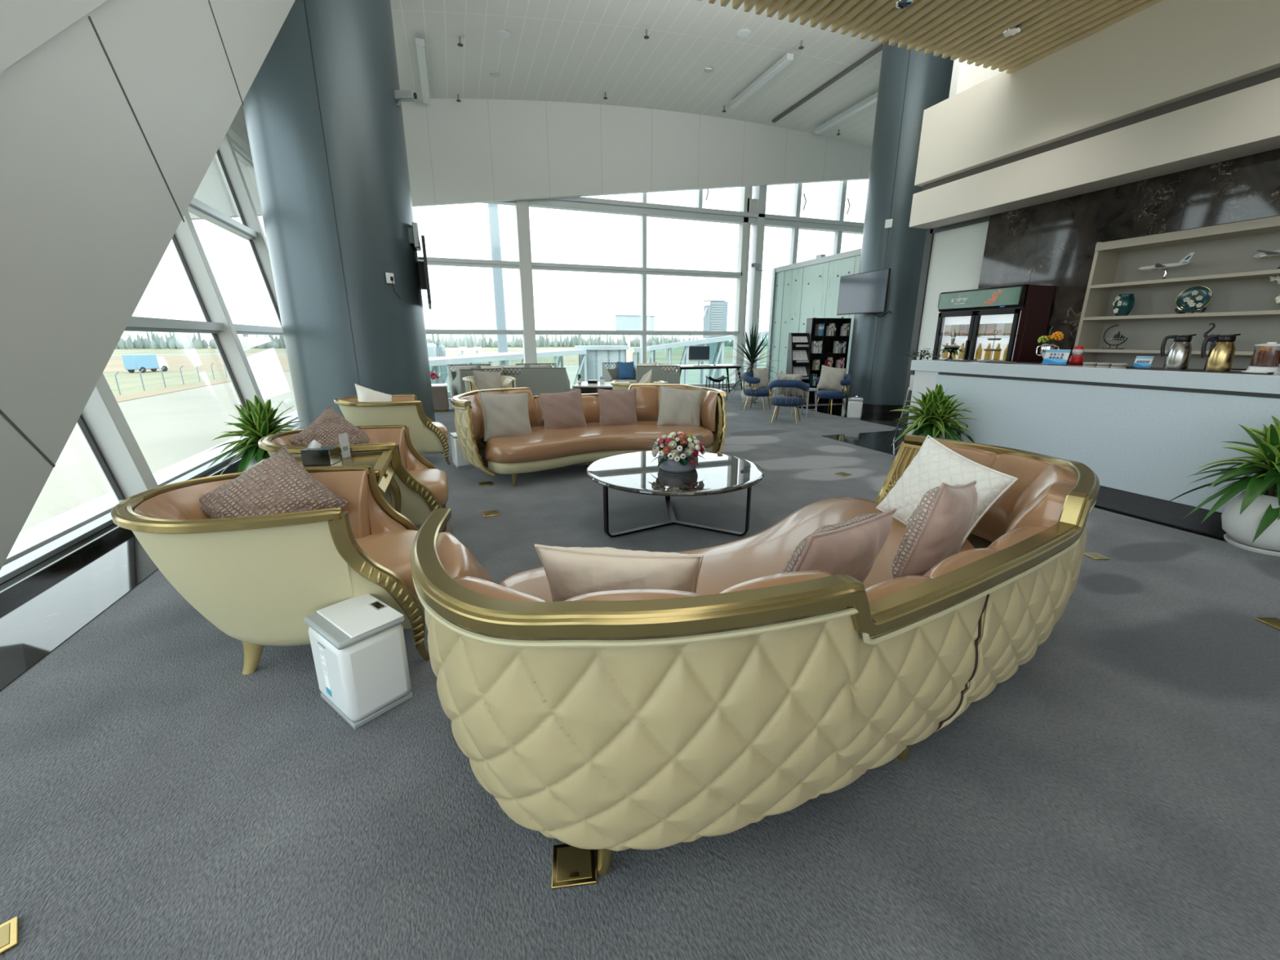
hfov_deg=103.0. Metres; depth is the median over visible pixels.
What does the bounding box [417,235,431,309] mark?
television
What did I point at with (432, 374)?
flower vase
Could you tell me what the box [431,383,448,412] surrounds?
side table
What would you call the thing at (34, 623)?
trim
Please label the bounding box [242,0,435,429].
column
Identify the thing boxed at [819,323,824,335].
book
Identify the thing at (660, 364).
pillow
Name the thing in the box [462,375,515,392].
armchair
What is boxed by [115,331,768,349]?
treeline
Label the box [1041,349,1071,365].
sign
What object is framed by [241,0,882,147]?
ceiling
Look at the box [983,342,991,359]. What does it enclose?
drink bottle
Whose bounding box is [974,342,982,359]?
drink bottle
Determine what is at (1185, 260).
model aeroplane
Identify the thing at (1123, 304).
vase
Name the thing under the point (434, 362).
bridge
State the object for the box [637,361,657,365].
pillow
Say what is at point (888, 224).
plate
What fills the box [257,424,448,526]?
armchair
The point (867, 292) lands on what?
television
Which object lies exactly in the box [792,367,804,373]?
print
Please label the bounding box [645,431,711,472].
flower bowl
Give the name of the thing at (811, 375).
book
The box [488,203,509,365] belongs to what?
mast
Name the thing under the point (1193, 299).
plate
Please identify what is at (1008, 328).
carton
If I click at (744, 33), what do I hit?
ceiling speaker
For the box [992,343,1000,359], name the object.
drink bottle
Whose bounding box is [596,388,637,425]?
pillow
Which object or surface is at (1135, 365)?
print
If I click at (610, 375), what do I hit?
settee
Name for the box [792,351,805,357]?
print
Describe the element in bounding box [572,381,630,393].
table
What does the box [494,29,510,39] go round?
recessed light
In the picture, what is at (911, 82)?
column
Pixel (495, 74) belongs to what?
recessed light
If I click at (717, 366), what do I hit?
desk
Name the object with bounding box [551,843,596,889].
box
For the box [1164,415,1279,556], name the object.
dracaena
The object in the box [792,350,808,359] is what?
newspaper
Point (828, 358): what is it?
book
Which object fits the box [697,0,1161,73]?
ceiling slats
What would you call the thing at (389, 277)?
socket plate
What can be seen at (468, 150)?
wall
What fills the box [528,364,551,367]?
pillow
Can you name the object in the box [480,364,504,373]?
pillow
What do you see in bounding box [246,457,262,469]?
pot
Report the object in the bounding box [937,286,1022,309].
print
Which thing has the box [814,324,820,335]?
book
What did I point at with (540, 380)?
settee
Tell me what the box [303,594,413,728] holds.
pedal bin
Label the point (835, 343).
book
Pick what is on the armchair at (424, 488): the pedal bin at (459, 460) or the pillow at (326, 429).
the pillow at (326, 429)
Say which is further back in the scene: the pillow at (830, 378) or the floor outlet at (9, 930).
the pillow at (830, 378)
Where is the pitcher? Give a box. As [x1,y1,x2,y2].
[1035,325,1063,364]
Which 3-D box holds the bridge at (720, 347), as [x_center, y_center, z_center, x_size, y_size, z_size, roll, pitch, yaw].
[3.812,-5.826,27.163,8.220,4.359,2.500,1,15,4]
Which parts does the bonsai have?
stand leg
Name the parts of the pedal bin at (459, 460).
lid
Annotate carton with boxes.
[943,324,952,336]
[951,324,960,336]
[959,324,969,336]
[977,324,987,335]
[985,323,996,335]
[995,323,1006,335]
[1004,323,1012,335]
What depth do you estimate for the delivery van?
97.59 m
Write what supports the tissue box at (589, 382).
on the table at (585, 388)
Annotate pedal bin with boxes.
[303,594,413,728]
[448,432,474,468]
[846,395,863,419]
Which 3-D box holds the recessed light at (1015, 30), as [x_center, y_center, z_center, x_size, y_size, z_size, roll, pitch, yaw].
[3.846,-4.662,5.257,0.160,0.070,0.160,-5,16,-19]
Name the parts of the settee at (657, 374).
rail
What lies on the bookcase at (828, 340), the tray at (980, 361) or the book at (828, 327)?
the book at (828, 327)
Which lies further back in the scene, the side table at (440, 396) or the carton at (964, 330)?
the side table at (440, 396)
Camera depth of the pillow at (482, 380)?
8.55 m
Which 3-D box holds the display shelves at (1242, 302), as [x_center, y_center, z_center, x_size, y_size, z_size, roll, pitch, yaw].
[5.929,-1.548,4.500,0.418,1.535,3.385,-5,16,-19]
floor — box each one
[0,388,1279,959]
[795,404,1227,542]
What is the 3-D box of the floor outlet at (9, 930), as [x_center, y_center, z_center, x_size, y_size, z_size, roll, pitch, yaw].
[-1.501,1.073,1.173,0.090,0.010,0.090,13,20,39]
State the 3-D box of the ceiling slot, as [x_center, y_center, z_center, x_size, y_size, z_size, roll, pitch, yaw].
[3.959,-8.216,10.512,0.100,0.055,4.200,-5,16,-19]
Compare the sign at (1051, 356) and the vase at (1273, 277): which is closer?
the vase at (1273, 277)
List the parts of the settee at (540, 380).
rail, arm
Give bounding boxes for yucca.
[724,319,777,403]
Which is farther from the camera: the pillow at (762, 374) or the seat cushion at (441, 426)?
the pillow at (762, 374)
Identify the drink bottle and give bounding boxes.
[942,342,948,358]
[951,342,956,358]
[958,342,964,359]
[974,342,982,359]
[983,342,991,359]
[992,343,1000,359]
[1002,343,1008,360]
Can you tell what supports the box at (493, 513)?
on the floor at (1116, 796)
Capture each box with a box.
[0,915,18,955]
[300,440,341,465]
[407,222,421,251]
[477,480,493,486]
[481,510,500,517]
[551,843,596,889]
[587,380,598,384]
[834,471,851,476]
[1084,552,1110,559]
[1253,617,1279,630]
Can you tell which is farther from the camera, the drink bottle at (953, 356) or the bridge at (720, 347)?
the bridge at (720, 347)
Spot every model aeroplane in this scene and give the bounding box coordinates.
[1137,252,1194,279]
[1253,248,1279,270]
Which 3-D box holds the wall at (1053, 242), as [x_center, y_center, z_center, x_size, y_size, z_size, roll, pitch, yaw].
[6.881,-0.729,2.090,0.452,3.000,11.600,-5,16,-19]
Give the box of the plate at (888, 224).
[884,218,893,228]
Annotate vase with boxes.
[430,371,439,383]
[577,373,582,383]
[936,328,964,360]
[1112,293,1134,315]
[1269,274,1279,305]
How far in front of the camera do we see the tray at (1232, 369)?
3.94 m
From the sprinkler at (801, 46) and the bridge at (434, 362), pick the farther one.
the bridge at (434, 362)
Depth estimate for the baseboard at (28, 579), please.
3.14 m
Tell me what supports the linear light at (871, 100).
hanging from the ceiling
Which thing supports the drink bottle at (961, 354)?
in the fridge
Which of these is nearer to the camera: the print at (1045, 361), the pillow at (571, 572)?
the pillow at (571, 572)
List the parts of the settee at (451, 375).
arm, rail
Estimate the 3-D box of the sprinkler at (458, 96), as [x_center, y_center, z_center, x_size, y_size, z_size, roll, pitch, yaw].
[-3.667,-7.719,10.285,0.090,0.125,0.090,-5,16,-19]
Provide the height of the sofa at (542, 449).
0.824 m
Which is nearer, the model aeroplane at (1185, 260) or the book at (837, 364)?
the model aeroplane at (1185, 260)
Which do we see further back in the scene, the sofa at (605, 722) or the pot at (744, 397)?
the pot at (744, 397)
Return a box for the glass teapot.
[1240,342,1279,374]
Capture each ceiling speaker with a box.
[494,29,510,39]
[735,28,751,38]
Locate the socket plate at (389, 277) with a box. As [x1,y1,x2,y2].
[385,272,400,298]
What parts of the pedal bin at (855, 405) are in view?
lid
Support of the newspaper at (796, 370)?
in the rack
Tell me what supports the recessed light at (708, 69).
in the ceiling
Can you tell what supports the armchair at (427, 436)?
on the floor at (1116, 796)
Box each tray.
[792,335,808,346]
[947,359,968,361]
[977,360,1003,362]
[983,349,1001,351]
[985,360,1017,364]
[987,337,1001,340]
[1125,366,1274,374]
[1230,368,1246,371]
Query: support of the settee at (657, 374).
on the floor at (1116, 796)
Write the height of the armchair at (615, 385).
0.761 m
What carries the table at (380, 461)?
on the floor at (1116, 796)
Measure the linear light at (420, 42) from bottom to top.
0.175 m
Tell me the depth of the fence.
66.81 m
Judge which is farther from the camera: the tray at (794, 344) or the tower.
the tower
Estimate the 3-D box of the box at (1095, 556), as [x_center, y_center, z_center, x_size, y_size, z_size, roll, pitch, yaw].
[2.946,0.491,3.293,0.100,0.010,0.100,0,15,1]
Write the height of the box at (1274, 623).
0.010 m
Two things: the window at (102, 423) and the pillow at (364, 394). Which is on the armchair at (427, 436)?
the pillow at (364, 394)
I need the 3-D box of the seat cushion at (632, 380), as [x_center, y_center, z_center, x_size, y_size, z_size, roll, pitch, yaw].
[-0.405,-2.348,12.317,0.700,0.130,0.750,-5,16,-17]
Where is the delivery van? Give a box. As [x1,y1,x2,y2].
[121,354,168,373]
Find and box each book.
[809,373,814,386]
[810,341,815,353]
[811,360,817,369]
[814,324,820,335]
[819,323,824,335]
[824,359,829,366]
[825,325,831,335]
[827,357,831,367]
[829,323,834,335]
[832,341,838,353]
[835,360,840,368]
[839,341,844,353]
[840,325,845,335]
[842,323,848,335]
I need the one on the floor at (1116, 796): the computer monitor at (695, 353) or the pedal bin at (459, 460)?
the pedal bin at (459, 460)
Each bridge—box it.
[428,348,586,387]
[632,330,768,389]
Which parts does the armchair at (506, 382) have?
arm leg, rail, arm leg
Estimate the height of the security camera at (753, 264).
0.166 m
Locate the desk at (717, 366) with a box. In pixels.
[676,364,746,391]
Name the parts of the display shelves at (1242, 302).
panel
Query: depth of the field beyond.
329.26 m
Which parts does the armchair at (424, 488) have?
rail, arm leg, arm leg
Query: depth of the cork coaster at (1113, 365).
4.42 m
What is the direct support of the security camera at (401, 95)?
attached to the column at (324, 120)
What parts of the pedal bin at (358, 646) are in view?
lid, sensor frame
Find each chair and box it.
[741,372,773,411]
[767,379,809,424]
[813,373,852,414]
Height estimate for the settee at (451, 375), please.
0.819 m
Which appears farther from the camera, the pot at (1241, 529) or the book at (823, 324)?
the book at (823, 324)
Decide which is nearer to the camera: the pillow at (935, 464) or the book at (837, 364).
the pillow at (935, 464)
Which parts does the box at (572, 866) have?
lid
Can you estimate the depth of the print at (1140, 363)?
4.33 m
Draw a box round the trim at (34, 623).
[0,467,236,691]
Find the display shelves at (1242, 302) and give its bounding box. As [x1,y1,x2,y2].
[1072,215,1279,368]
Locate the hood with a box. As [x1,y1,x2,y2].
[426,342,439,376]
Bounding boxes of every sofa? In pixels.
[409,433,1099,875]
[450,383,726,486]
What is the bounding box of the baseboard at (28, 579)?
[0,423,300,606]
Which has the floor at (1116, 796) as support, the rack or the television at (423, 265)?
the rack
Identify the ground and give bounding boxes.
[20,344,767,531]
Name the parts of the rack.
panel, panel, panel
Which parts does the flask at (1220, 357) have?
handle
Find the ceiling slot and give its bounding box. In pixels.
[772,44,883,123]
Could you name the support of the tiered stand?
on the countertop at (1250, 383)
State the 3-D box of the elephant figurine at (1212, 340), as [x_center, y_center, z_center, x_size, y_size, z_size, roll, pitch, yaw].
[5.711,-1.414,5.026,0.094,0.267,0.238,-5,16,-19]
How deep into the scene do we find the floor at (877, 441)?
4.47 m
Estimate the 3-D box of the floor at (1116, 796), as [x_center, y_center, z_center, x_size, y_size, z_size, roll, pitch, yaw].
[3.962,0.002,5.321,16.120,0.120,19.050,-5,16,-19]
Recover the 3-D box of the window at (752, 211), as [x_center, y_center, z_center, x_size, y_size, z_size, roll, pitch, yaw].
[0.207,-5.456,12.891,15.600,6.400,0.360,-5,16,-19]
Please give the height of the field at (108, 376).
0.040 m
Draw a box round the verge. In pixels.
[114,367,289,402]
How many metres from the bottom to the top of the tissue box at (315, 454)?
0.134 m
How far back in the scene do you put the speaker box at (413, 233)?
6.99 m
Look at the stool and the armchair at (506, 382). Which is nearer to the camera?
the armchair at (506, 382)
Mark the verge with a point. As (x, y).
(138, 395)
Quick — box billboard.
[614,315,654,363]
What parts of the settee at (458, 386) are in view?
arm, panel, rail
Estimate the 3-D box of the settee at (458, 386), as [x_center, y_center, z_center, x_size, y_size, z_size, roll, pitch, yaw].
[-3.304,-1.845,10.276,0.805,0.819,0.869,-10,18,-32]
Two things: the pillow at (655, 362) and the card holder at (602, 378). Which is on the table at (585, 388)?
the card holder at (602, 378)
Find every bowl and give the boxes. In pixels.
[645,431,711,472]
[942,347,959,360]
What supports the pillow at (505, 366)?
on the settee at (540, 380)
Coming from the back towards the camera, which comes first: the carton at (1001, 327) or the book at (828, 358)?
the book at (828, 358)
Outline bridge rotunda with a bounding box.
[574,345,629,382]
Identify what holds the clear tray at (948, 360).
on the countertop at (1250, 383)
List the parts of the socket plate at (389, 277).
plate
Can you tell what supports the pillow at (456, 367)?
on the settee at (451, 375)
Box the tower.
[685,300,728,383]
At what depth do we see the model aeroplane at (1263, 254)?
4.64 m
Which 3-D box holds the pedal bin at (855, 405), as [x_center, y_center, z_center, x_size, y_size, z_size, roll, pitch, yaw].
[3.822,-1.296,9.063,0.239,0.401,0.304,6,16,20]
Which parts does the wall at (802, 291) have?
post, rail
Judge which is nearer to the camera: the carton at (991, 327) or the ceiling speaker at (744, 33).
the carton at (991, 327)
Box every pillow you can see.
[199,446,349,519]
[288,404,368,445]
[355,383,391,401]
[453,364,477,377]
[472,369,501,390]
[478,391,532,441]
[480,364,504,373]
[501,364,524,375]
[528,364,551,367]
[533,543,703,601]
[537,388,587,428]
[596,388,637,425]
[617,361,635,379]
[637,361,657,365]
[638,368,652,382]
[656,385,703,426]
[658,362,677,373]
[752,367,768,389]
[776,373,802,395]
[780,507,897,582]
[816,364,847,391]
[875,435,1018,546]
[891,480,977,578]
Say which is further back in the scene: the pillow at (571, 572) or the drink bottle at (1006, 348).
the drink bottle at (1006, 348)
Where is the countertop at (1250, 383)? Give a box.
[910,359,1279,394]
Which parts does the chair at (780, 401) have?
leg, seat, leg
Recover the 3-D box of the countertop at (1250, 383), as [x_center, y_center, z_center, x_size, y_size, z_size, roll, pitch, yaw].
[5.343,-0.136,1.604,0.600,0.124,10.440,-5,16,-19]
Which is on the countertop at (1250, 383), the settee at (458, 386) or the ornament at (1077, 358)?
the ornament at (1077, 358)
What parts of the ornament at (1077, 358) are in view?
white knob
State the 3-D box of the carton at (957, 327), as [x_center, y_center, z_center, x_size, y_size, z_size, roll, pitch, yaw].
[4.356,-2.054,6.994,0.065,0.150,0.100,-5,16,-19]
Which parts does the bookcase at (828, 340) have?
shelf, shelf, shelf, shelf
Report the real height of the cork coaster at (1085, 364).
0.039 m
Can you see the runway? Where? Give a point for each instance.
(261, 353)
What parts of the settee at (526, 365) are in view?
panel, rail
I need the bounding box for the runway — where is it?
[111,349,767,355]
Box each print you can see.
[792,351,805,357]
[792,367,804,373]
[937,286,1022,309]
[984,289,1002,305]
[1042,359,1066,364]
[1043,357,1066,362]
[1133,361,1151,365]
[1133,363,1150,367]
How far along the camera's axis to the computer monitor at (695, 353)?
12.44 m
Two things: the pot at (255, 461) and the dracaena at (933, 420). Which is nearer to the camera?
the pot at (255, 461)
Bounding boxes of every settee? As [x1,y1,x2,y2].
[447,364,490,398]
[450,368,501,397]
[501,367,569,395]
[515,363,556,367]
[602,362,636,382]
[635,365,680,384]
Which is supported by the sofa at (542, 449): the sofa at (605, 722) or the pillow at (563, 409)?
the pillow at (563, 409)
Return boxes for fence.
[106,362,227,395]
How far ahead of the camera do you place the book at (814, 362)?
11.04 m
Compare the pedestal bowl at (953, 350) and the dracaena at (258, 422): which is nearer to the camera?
the dracaena at (258, 422)
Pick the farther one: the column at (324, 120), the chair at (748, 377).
the chair at (748, 377)
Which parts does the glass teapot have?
glass, lid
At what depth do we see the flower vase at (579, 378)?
10.94 m
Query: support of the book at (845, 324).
on the bookcase at (828, 340)
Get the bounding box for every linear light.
[414,37,430,103]
[728,53,793,108]
[813,91,878,133]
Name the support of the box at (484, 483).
on the floor at (1116, 796)
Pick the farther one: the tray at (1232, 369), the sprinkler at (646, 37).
the sprinkler at (646, 37)
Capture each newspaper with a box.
[792,336,808,342]
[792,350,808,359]
[792,366,807,375]
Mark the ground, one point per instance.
(170, 428)
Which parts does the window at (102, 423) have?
sill rail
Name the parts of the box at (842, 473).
lid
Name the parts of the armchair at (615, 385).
rail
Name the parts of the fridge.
door, handle, handle, door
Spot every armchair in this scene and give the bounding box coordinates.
[111,465,430,675]
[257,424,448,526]
[333,394,451,465]
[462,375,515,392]
[610,380,665,390]
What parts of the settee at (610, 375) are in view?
arm, panel, arm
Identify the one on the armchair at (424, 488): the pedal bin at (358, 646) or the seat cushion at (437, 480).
the seat cushion at (437, 480)
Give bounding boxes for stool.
[705,375,728,399]
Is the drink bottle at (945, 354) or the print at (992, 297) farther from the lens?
the drink bottle at (945, 354)
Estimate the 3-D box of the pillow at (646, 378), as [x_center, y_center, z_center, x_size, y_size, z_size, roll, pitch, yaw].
[0.050,-1.466,7.949,0.246,0.514,0.532,8,17,26]
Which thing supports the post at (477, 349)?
on the ground
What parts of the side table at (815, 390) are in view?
leg, leg, leg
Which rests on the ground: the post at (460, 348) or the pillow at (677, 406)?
the post at (460, 348)
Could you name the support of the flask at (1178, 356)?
on the serving tray at (1126, 367)
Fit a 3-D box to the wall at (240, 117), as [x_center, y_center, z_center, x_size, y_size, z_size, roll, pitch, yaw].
[-4.693,-4.650,0.695,1.007,1.100,18.700,-5,16,-19]
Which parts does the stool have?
seat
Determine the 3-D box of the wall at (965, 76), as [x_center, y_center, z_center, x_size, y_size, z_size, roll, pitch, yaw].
[8.272,-3.825,5.815,5.500,7.000,19.000,-5,16,-19]
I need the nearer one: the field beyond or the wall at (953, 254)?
the wall at (953, 254)
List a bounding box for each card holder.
[338,432,351,458]
[600,376,604,383]
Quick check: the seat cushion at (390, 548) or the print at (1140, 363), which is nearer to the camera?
the seat cushion at (390, 548)
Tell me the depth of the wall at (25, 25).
2.25 m
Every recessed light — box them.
[489,71,499,77]
[703,66,713,72]
[895,0,914,8]
[1002,23,1021,36]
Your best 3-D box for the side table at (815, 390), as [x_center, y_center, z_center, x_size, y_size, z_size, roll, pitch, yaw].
[3.033,-1.426,9.355,0.430,0.501,0.430,-12,20,-38]
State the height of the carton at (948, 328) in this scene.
0.150 m
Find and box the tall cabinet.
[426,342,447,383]
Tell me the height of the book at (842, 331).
0.205 m
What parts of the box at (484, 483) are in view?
lid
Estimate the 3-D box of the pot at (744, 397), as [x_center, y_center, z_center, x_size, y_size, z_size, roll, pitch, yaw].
[2.467,-1.935,11.416,0.400,0.330,0.400,-5,16,-19]
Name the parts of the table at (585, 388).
frame, panel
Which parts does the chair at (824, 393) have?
leg, seat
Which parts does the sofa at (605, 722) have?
arm panel, leg, rim rail, arm panel, leg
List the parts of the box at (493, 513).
lid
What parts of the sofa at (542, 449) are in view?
arm panel, leg, rim rail, arm panel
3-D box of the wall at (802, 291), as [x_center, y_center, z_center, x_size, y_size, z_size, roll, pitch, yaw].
[4.277,-3.804,12.691,0.180,3.320,3.550,-5,16,-19]
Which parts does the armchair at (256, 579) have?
rail, leg, arm leg, arm leg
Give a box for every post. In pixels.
[457,346,467,364]
[473,346,482,364]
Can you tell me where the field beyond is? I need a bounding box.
[112,346,767,353]
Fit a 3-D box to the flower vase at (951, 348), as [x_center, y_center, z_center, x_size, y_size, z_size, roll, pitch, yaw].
[3.699,-1.603,6.037,0.312,0.365,0.303,-5,16,-19]
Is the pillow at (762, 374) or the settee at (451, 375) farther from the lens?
the settee at (451, 375)
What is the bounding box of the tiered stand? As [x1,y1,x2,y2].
[977,329,1003,362]
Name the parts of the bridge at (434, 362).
frame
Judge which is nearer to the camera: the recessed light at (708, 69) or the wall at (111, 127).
the wall at (111, 127)
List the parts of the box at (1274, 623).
lid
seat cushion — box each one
[355,529,417,598]
[408,468,448,505]
[431,422,448,439]
[484,421,714,462]
[497,497,974,601]
[612,378,636,382]
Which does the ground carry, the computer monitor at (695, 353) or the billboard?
the billboard
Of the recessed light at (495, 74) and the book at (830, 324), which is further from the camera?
the book at (830, 324)
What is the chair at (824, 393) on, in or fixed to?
on the floor at (1116, 796)
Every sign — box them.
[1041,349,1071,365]
[1133,355,1153,367]
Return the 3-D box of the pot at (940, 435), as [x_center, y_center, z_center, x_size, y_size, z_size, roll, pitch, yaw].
[3.288,-0.375,5.768,0.400,0.310,0.400,-5,16,-19]
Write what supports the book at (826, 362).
on the bookcase at (828, 340)
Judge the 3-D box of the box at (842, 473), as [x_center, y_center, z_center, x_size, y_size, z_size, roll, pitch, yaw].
[2.117,-0.062,5.306,0.120,0.010,0.120,-8,17,-28]
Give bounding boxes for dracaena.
[206,395,300,475]
[886,383,978,453]
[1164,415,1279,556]
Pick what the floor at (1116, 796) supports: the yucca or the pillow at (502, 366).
the yucca
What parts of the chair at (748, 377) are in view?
seat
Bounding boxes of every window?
[0,117,299,584]
[417,180,864,398]
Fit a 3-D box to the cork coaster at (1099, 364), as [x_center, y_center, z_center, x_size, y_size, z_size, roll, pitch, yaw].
[4.149,-1.026,4.551,0.100,0.039,0.100,-5,16,-19]
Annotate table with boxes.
[244,450,401,513]
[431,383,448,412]
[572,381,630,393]
[586,449,764,537]
[791,388,818,417]
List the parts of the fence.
post, post, post, post, post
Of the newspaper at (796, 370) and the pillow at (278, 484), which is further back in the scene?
the newspaper at (796, 370)
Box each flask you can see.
[1160,333,1196,369]
[1200,333,1240,371]
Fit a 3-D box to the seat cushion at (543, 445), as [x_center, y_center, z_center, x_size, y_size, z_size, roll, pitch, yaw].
[-0.447,-0.466,5.564,2.430,0.177,1.148,-5,16,-19]
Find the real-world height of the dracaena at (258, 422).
0.892 m
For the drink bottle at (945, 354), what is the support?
in the fridge
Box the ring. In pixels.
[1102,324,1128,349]
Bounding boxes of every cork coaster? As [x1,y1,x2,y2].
[1082,362,1097,367]
[1096,362,1111,367]
[1111,363,1126,368]
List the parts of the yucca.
stem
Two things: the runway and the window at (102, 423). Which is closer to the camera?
the window at (102, 423)
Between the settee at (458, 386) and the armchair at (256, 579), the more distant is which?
the settee at (458, 386)
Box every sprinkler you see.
[456,93,461,102]
[457,36,462,46]
[644,29,648,39]
[798,40,804,49]
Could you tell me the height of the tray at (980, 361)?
0.020 m
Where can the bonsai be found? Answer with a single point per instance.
(912, 376)
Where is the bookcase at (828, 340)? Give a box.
[805,318,851,404]
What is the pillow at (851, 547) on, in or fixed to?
on the sofa at (605, 722)
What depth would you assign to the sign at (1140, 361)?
4.33 m
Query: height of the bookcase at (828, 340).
1.800 m
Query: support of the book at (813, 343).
on the bookcase at (828, 340)
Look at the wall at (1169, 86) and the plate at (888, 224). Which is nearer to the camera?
the wall at (1169, 86)
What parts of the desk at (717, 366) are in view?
leg, leg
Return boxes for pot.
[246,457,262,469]
[741,386,758,401]
[909,374,914,390]
[917,432,947,439]
[1221,488,1279,551]
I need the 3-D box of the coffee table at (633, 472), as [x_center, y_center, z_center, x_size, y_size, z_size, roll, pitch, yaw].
[0.254,0.118,3.830,1.300,0.437,1.300,-5,16,-19]
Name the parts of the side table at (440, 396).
glass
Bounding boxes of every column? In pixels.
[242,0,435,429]
[845,40,954,413]
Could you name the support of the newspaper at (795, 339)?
in the rack
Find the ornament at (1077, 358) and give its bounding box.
[1068,345,1084,364]
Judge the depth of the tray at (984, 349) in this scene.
5.54 m
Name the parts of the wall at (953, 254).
pane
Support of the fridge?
on the floor at (1116, 796)
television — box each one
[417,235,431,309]
[836,268,891,317]
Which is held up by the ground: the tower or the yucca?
the tower
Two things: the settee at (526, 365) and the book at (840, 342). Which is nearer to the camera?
the book at (840, 342)
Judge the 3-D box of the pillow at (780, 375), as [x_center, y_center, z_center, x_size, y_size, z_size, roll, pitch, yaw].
[2.555,-1.633,8.707,0.447,0.389,0.191,9,18,29]
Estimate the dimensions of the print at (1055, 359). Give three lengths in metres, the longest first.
0.200 x 0.063 x 0.001 m
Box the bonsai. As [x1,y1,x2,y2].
[893,347,942,440]
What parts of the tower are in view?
frame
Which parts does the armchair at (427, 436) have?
rail, arm leg, arm leg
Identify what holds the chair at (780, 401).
on the floor at (1116, 796)
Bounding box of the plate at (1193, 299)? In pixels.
[1174,285,1213,313]
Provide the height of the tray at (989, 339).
0.020 m
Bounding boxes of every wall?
[0,0,107,74]
[0,0,295,570]
[188,98,871,220]
[235,104,246,128]
[766,248,861,399]
[900,215,990,423]
[909,0,1279,229]
[948,57,1006,97]
[977,148,1279,364]
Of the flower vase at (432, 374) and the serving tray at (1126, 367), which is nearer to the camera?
the serving tray at (1126, 367)
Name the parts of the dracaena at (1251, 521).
stem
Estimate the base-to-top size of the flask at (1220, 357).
0.274 m
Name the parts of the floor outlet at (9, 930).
lid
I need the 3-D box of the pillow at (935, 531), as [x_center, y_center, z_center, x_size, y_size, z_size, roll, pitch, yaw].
[1.176,0.211,2.026,0.207,0.507,0.511,14,21,42]
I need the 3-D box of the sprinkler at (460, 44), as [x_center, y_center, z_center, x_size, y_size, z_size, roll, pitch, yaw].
[-2.947,-7.187,8.341,0.090,0.125,0.090,-5,16,-19]
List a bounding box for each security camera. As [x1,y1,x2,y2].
[394,89,417,106]
[751,262,763,271]
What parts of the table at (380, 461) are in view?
drawer, leg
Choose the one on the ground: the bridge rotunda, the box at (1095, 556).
the bridge rotunda
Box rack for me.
[784,333,810,404]
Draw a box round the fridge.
[932,284,1055,362]
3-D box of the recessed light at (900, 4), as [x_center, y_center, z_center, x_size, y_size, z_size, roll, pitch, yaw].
[2.503,-4.540,4.812,0.160,0.070,0.160,-5,16,-19]
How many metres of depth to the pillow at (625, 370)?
12.40 m
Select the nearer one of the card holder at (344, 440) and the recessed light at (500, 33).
the card holder at (344, 440)
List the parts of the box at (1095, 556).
lid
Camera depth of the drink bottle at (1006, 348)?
6.38 m
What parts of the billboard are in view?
post, panel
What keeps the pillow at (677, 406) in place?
on the sofa at (542, 449)
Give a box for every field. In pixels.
[102,351,767,372]
[102,352,288,402]
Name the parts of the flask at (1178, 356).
handle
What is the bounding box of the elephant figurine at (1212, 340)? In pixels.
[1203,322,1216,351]
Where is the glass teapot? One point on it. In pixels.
(1265, 360)
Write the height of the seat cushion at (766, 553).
0.177 m
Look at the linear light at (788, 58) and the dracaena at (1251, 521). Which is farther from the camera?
the linear light at (788, 58)
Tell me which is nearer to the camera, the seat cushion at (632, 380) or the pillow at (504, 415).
the pillow at (504, 415)
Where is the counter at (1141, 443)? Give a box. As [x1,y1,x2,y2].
[906,370,1279,524]
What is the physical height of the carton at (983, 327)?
0.150 m
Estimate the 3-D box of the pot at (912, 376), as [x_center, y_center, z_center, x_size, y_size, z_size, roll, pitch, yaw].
[3.719,-1.297,6.805,0.210,0.200,0.210,-5,16,-19]
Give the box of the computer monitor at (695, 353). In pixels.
[688,346,710,364]
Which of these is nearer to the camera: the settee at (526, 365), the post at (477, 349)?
the settee at (526, 365)

